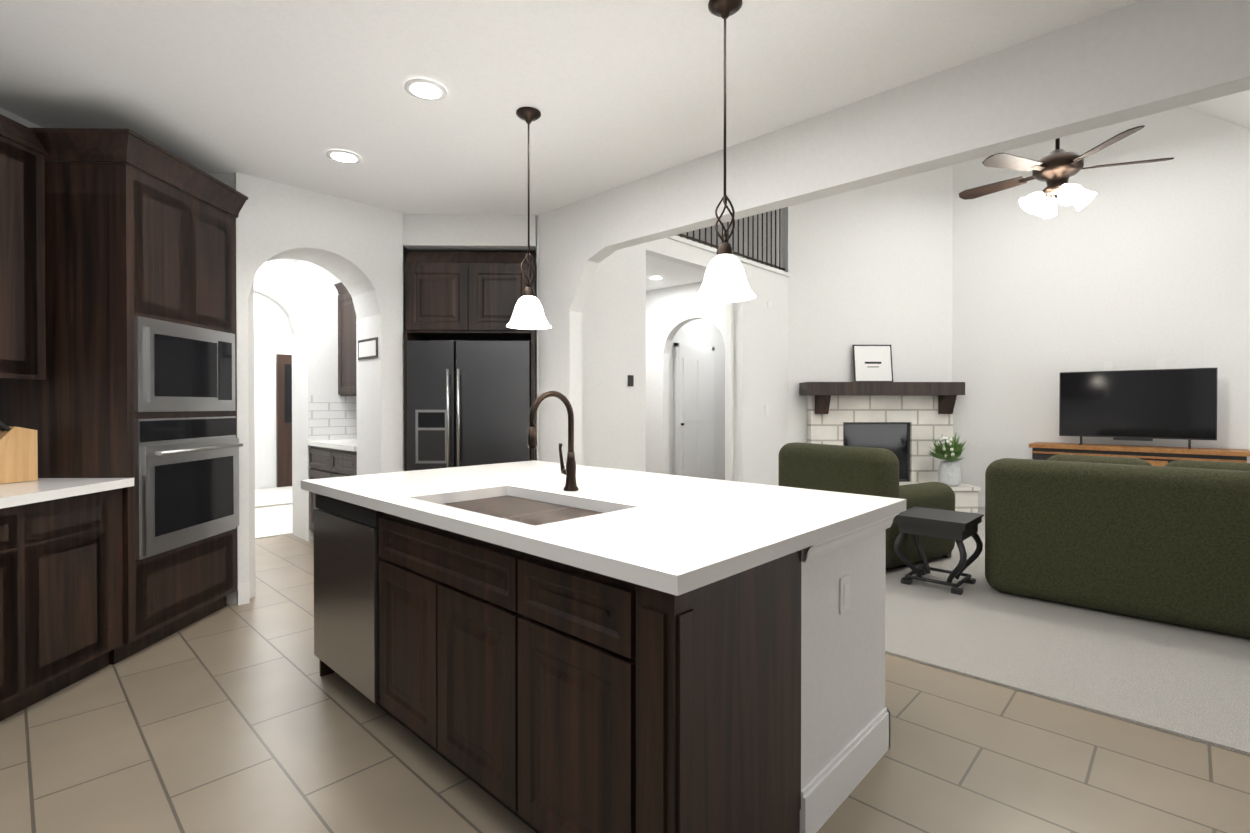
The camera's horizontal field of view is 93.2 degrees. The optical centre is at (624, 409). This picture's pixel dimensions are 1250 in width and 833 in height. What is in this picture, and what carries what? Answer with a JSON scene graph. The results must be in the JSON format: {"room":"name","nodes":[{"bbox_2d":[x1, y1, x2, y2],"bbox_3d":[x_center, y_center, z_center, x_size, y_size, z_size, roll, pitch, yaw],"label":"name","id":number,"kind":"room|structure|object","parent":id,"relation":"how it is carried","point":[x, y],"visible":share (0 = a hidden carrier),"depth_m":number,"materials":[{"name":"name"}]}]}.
{"room":"kitchen","nodes":[
{"label":"kitchen","id":0,"kind":"room"},
{"bbox_2d":[0,107,254,603],"bbox_3d":[-2.947,-0.103,0.495,5.176,2.740,5.633,0,1,44],"label":"wall","id":1,"kind":"structure","parent":0,"point":[228,179],"depth_m":3.88,"materials":[{"name":"paint"}]},
{"bbox_2d":[254,259,301,537],"bbox_3d":[-3.115,-0.141,5.844,0.120,2.740,3.280,0,1,44],"label":"wall","id":2,"kind":"structure","parent":0,"point":[296,309],"depth_m":7.22,"materials":[{"name":"paint"}]},
{"bbox_2d":[276,354,291,486],"bbox_3d":[-5.054,0.180,9.338,0.065,2.050,0.800,0,1,44],"label":"front door","id":3,"kind":"structure","parent":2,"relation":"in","point":[284,416],"depth_m":9.10,"materials":[{"name":"brown wood"}]},
{"bbox_2d":[235,172,403,604],"bbox_3d":[-2.233,-0.130,4.283,0.430,2.740,1.095,0,1,44],"label":"wall","id":4,"kind":"structure","parent":0,"point":[355,248],"depth_m":4.28,"materials":[{"name":"paint"}]},
{"bbox_2d":[358,337,377,359],"bbox_3d":[-1.985,-0.464,4.555,0.350,0.155,0.009,0,1,44],"label":"sign","id":5,"kind":"object","parent":4,"relation":"attached to","point":[367,348],"visible":0.93,"depth_m":4.54,"materials":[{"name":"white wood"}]},
{"bbox_2d":[302,260,340,541],"bbox_3d":[-2.760,-0.140,5.723,0.080,2.740,0.606,0,1,44],"label":"wall","id":6,"kind":"structure","parent":0,"point":[319,292],"depth_m":5.55,"materials":[{"name":"paint"}]},
{"bbox_2d":[356,246,429,474],"bbox_3d":[-1.927,-0.134,4.930,0.020,2.740,0.606,0,1,44],"label":"wall","id":7,"kind":"structure","parent":0,"point":[405,251],"depth_m":4.98,"materials":[{"name":"paint"}]},
{"bbox_2d":[403,214,538,460],"bbox_3d":[-1.168,-0.134,4.848,1.100,2.740,0.570,0,0,-1],"label":"wall","id":8,"kind":"structure","parent":0,"point":[468,233],"depth_m":4.56,"materials":[{"name":"paint"}]},
{"bbox_2d":[0,0,1139,290],"bbox_3d":[-1.920,-1.541,2.956,19.000,0.100,14.000,0,1,44],"label":"ceiling","id":9,"kind":"structure","parent":0,"point":[616,93],"depth_m":2.64,"materials":[{"name":"paint"}]},
{"bbox_2d":[326,150,360,163],"bbox_3d":[-1.659,-1.488,3.488,0.190,0.006,0.190,0,1,44],"label":"recessed light","id":10,"kind":"object","parent":9,"relation":"in","point":[346,157],"visible":0.92,"depth_m":3.47,"materials":[{"name":"white"}]},
{"bbox_2d":[404,78,446,100],"bbox_3d":[-0.926,-1.483,2.748,0.190,0.006,0.190,0,1,44],"label":"recessed light","id":11,"kind":"object","parent":9,"relation":"in","point":[424,89],"visible":0.96,"depth_m":2.74,"materials":[{"name":"white plastic"}]},
{"bbox_2d":[506,107,550,329],"bbox_3d":[-0.485,-0.952,2.974,0.224,1.073,0.224,0,1,44],"label":"pendant light","id":12,"kind":"object","parent":9,"relation":"hanging from","point":[528,312],"visible":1,"depth_m":2.94,"materials":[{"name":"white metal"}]},
{"bbox_2d":[648,276,663,279],"bbox_3d":[0.356,-1.511,6.795,0.190,0.006,0.190,0,1,44],"label":"recessed light","id":13,"kind":"object","parent":9,"relation":"in","point":[655,277],"visible":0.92,"depth_m":6.77,"materials":[{"name":"white plastic"}]},
{"bbox_2d":[694,0,755,302],"bbox_3d":[0.366,-0.947,2.163,0.224,1.073,0.224,0,1,44],"label":"pendant light","id":14,"kind":"object","parent":9,"relation":"hanging from","point":[725,281],"visible":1,"depth_m":2.14,"materials":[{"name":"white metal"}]},
{"bbox_2d":[0,503,1249,832],"bbox_3d":[-0.541,1.264,4.423,19.000,0.050,18.000,0,1,44],"label":"floor","id":15,"kind":"structure","parent":0,"point":[236,719],"depth_m":2.12,"materials":[{"name":"beige tile"}]},
{"bbox_2d":[0,114,133,720],"bbox_3d":[-2.693,-0.023,1.119,0.680,2.570,3.508,0,0,-1],"label":"kitchen cabinet","id":16,"kind":"object","parent":15,"relation":"on","point":[61,586],"visible":1,"depth_m":0.87,"materials":[{"name":"brown wood"}]},
{"bbox_2d":[0,421,37,483],"bbox_3d":[-2.852,0.188,2.648,0.100,0.293,0.296,0,0,19],"label":"knife block","id":17,"kind":"object","parent":16,"relation":"on","point":[18,454],"visible":1,"depth_m":2.71,"materials":[{"name":"brown wood"}]},
{"bbox_2d":[0,128,247,664],"bbox_3d":[-2.714,-0.043,3.262,0.741,2.580,0.922,0,0,-1],"label":"tall cabinet","id":18,"kind":"object","parent":15,"relation":"on","point":[139,384],"visible":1,"depth_m":2.98,"materials":[{"name":"brown wood"}]},
{"bbox_2d":[255,486,291,538],"bbox_3d":[-4.361,1.214,7.394,3.730,0.010,3.730,0,1,44],"label":"area rug","id":19,"kind":"object","parent":15,"relation":"on","point":[273,521],"visible":0.07,"depth_m":6.93,"materials":[{"name":"white"}]},
{"bbox_2d":[306,282,356,531],"bbox_3d":[-2.333,0.023,5.317,1.090,2.420,0.637,0,1,44],"label":"kitchen cabinet","id":20,"kind":"object","parent":15,"relation":"on","point":[332,442],"visible":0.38,"depth_m":5.50,"materials":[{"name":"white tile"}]},
{"bbox_2d":[404,252,536,470],"bbox_3d":[-1.191,0.007,4.727,0.987,2.460,0.652,0,0,-1],"label":"fridge","id":21,"kind":"object","parent":15,"relation":"on","point":[468,403],"visible":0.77,"depth_m":4.47,"materials":[{"name":"black metal"}]},
{"bbox_2d":[301,460,905,832],"bbox_3d":[-0.236,0.795,2.514,2.270,0.915,1.380,0,1,44],"label":"kitchen island","id":22,"kind":"object","parent":15,"relation":"on","point":[535,646],"visible":1,"depth_m":1.71,"materials":[{"name":"brown wood"}]},
{"bbox_2d":[527,391,578,490],"bbox_3d":[-0.305,0.131,2.404,0.108,0.412,0.251,0,1,44],"label":"faucet","id":23,"kind":"object","parent":22,"relation":"on","point":[569,471],"visible":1,"depth_m":2.44,"materials":[{"name":"brown metal"}]},
{"bbox_2d":[840,574,849,613],"bbox_3d":[0.715,0.599,1.917,0.007,0.115,0.070,0,1,44],"label":"outlet","id":24,"kind":"object","parent":22,"relation":"attached to","point":[845,593],"visible":1,"depth_m":1.91,"materials":[{"name":"white plastic"}]},
{"bbox_2d":[885,507,1249,755],"bbox_3d":[6.016,1.257,4.585,9.730,0.062,8.720,0,1,44],"label":"floor carpet","id":25,"kind":"object","parent":15,"relation":"on","point":[1188,683],"depth_m":3.00,"materials":[{"name":"beige carpet"}]},
{"bbox_2d":[778,442,954,568],"bbox_3d":[2.048,0.758,5.060,1.070,0.927,1.080,0,0,-31],"label":"armchair","id":26,"kind":"object","parent":25,"relation":"on","point":[854,470],"visible":0.44,"depth_m":4.63,"materials":[{"name":"green fabric"}]},
{"bbox_2d":[807,395,980,512],"bbox_3d":[3.179,0.519,7.185,1.930,1.378,0.636,0,0,-1],"label":"fireplace","id":27,"kind":"object","parent":25,"relation":"on","point":[905,429],"visible":0.6,"depth_m":7.36,"materials":[{"name":"brick"}]},
{"bbox_2d":[925,434,968,485],"bbox_3d":[3.792,0.588,7.000,0.473,0.641,0.471,0,1,44],"label":"plant","id":28,"kind":"object","parent":27,"relation":"on","point":[949,450],"visible":1,"depth_m":6.96,"materials":[{"name":"green plant"}]},
{"bbox_2d":[894,507,983,594],"bbox_3d":[2.213,0.986,4.173,0.460,0.485,0.460,0,1,44],"label":"stool","id":29,"kind":"object","parent":25,"relation":"on","point":[959,527],"visible":1,"depth_m":4.09,"materials":[{"name":"black wood"}]},
{"bbox_2d":[985,454,1249,638],"bbox_3d":[3.559,0.768,3.511,2.310,0.924,0.980,0,1,44],"label":"sofa","id":30,"kind":"object","parent":25,"relation":"on","point":[1168,543],"visible":1,"depth_m":3.45,"materials":[{"name":"green fabric"}]},
{"bbox_2d":[1029,442,1249,465],"bbox_3d":[5.253,0.807,6.138,1.700,0.840,0.480,0,1,44],"label":"tv console","id":31,"kind":"object","parent":25,"relation":"on","point":[1158,455],"visible":0.27,"depth_m":5.91,"materials":[{"name":"brown wood"}]},
{"bbox_2d":[1059,368,1216,448],"bbox_3d":[5.250,-0.009,6.107,1.230,0.787,0.200,0,1,44],"label":"tv","id":32,"kind":"object","parent":31,"relation":"on","point":[1142,405],"visible":1,"depth_m":6.05,"materials":[{"name":"black"}]},
{"bbox_2d":[582,235,790,485],"bbox_3d":[0.705,-0.238,6.127,0.160,2.930,3.900,0,1,44],"label":"wall","id":33,"kind":"structure","parent":0,"point":[613,358],"depth_m":5.50,"materials":[{"name":"paint"}]},
{"bbox_2d":[628,375,633,385],"bbox_3d":[0.051,-0.257,5.361,0.007,0.100,0.070,0,1,44],"label":"light switch","id":34,"kind":"object","parent":33,"relation":"attached to","point":[630,380],"visible":1,"depth_m":5.36,"materials":[{"name":"black plastic"}]},
{"bbox_2d":[678,209,784,270],"bbox_3d":[1.281,-2.187,6.718,0.040,0.959,2.170,0,1,44],"label":"rail","id":35,"kind":"object","parent":33,"relation":"on","point":[700,241],"visible":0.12,"depth_m":6.96,"materials":[{"name":"brown metal"}]},
{"bbox_2d":[646,282,733,480],"bbox_3d":[0.755,-0.151,7.281,1.380,2.740,0.120,0,1,44],"label":"wall","id":36,"kind":"structure","parent":0,"point":[678,314],"depth_m":7.24,"materials":[{"name":"paint"}]},
{"bbox_2d":[674,343,713,478],"bbox_3d":[0.970,0.169,8.087,0.077,2.090,0.860,0,1,44],"label":"door","id":37,"kind":"structure","parent":36,"relation":"in","point":[693,410],"depth_m":8.03,"materials":[{"name":"white wood"}]},
{"bbox_2d":[676,208,784,270],"bbox_3d":[1.373,-3.014,9.200,3.140,2.760,1.600,0,1,44],"label":"wall","id":38,"kind":"structure","parent":0,"point":[782,245],"depth_m":7.76,"materials":[{"name":"paint"}]},
{"bbox_2d":[784,165,952,442],"bbox_3d":[3.111,-1.583,7.566,2.107,5.600,0.150,0,0,-1],"label":"wall","id":39,"kind":"structure","parent":0,"point":[871,265],"depth_m":7.49,"materials":[{"name":"paint"}]},
{"bbox_2d":[799,382,964,413],"bbox_3d":[3.175,-0.136,7.335,1.930,0.390,0.326,0,0,-1],"label":"mantel shelf","id":40,"kind":"object","parent":39,"relation":"attached to","point":[947,393],"visible":1,"depth_m":7.18,"materials":[{"name":"brown wood"}]},
{"bbox_2d":[852,345,892,381],"bbox_3d":[3.113,-0.574,7.421,0.490,0.478,0.070,0,0,-1],"label":"picture frame","id":41,"kind":"object","parent":40,"relation":"on","point":[872,363],"visible":0.9,"depth_m":7.41,"materials":[{"name":"black"}]},
{"bbox_2d":[978,497,984,506],"bbox_3d":[7.150,1.170,4.695,8.240,0.135,0.014,0,1,44],"label":"baseboard","id":42,"kind":"structure","parent":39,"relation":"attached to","point":[981,500],"depth_m":7.30,"materials":[{"name":"white"}]},
{"bbox_2d":[539,0,1249,464],"bbox_3d":[2.888,-0.109,1.271,9.700,2.740,0.120,0,1,44],"label":"wall","id":43,"kind":"structure","parent":0,"point":[1141,58],"depth_m":2.70,"materials":[{"name":"paint"}]},
{"bbox_2d":[952,107,1249,496],"bbox_3d":[7.200,-1.563,4.729,8.240,5.600,0.150,0,1,44],"label":"wall","id":44,"kind":"structure","parent":0,"point":[1142,266],"depth_m":6.47,"materials":[{"name":"paint"}]},
{"bbox_2d":[1104,361,1111,370],"bbox_3d":[5.277,-0.470,6.458,0.070,0.110,0.006,0,1,44],"label":"outlet","id":45,"kind":"object","parent":44,"relation":"attached to","point":[1107,364],"depth_m":6.45,"materials":[{"name":"white plastic"}]},
{"bbox_2d":[1156,359,1164,368],"bbox_3d":[5.588,-0.468,6.161,0.070,0.110,0.006,0,1,44],"label":"outlet","id":46,"kind":"object","parent":44,"relation":"attached to","point":[1160,363],"depth_m":6.16,"materials":[{"name":"white plastic"}]},
{"bbox_2d":[1183,90,1249,128],"bbox_3d":[3.525,-0.751,4.472,13.200,5.120,5.700,0,1,44],"label":"ceiling","id":47,"kind":"structure","parent":0,"point":[1234,108],"depth_m":5.61,"materials":[{"name":"paint"}]},
{"bbox_2d":[959,125,1173,217],"bbox_3d":[3.110,-2.363,4.278,1.271,1.889,1.265,0,1,44],"label":"ceiling fan","id":48,"kind":"object","parent":47,"relation":"hanging from","point":[1056,168],"visible":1,"depth_m":4.16,"materials":[{"name":"brown wood"}]}
]}

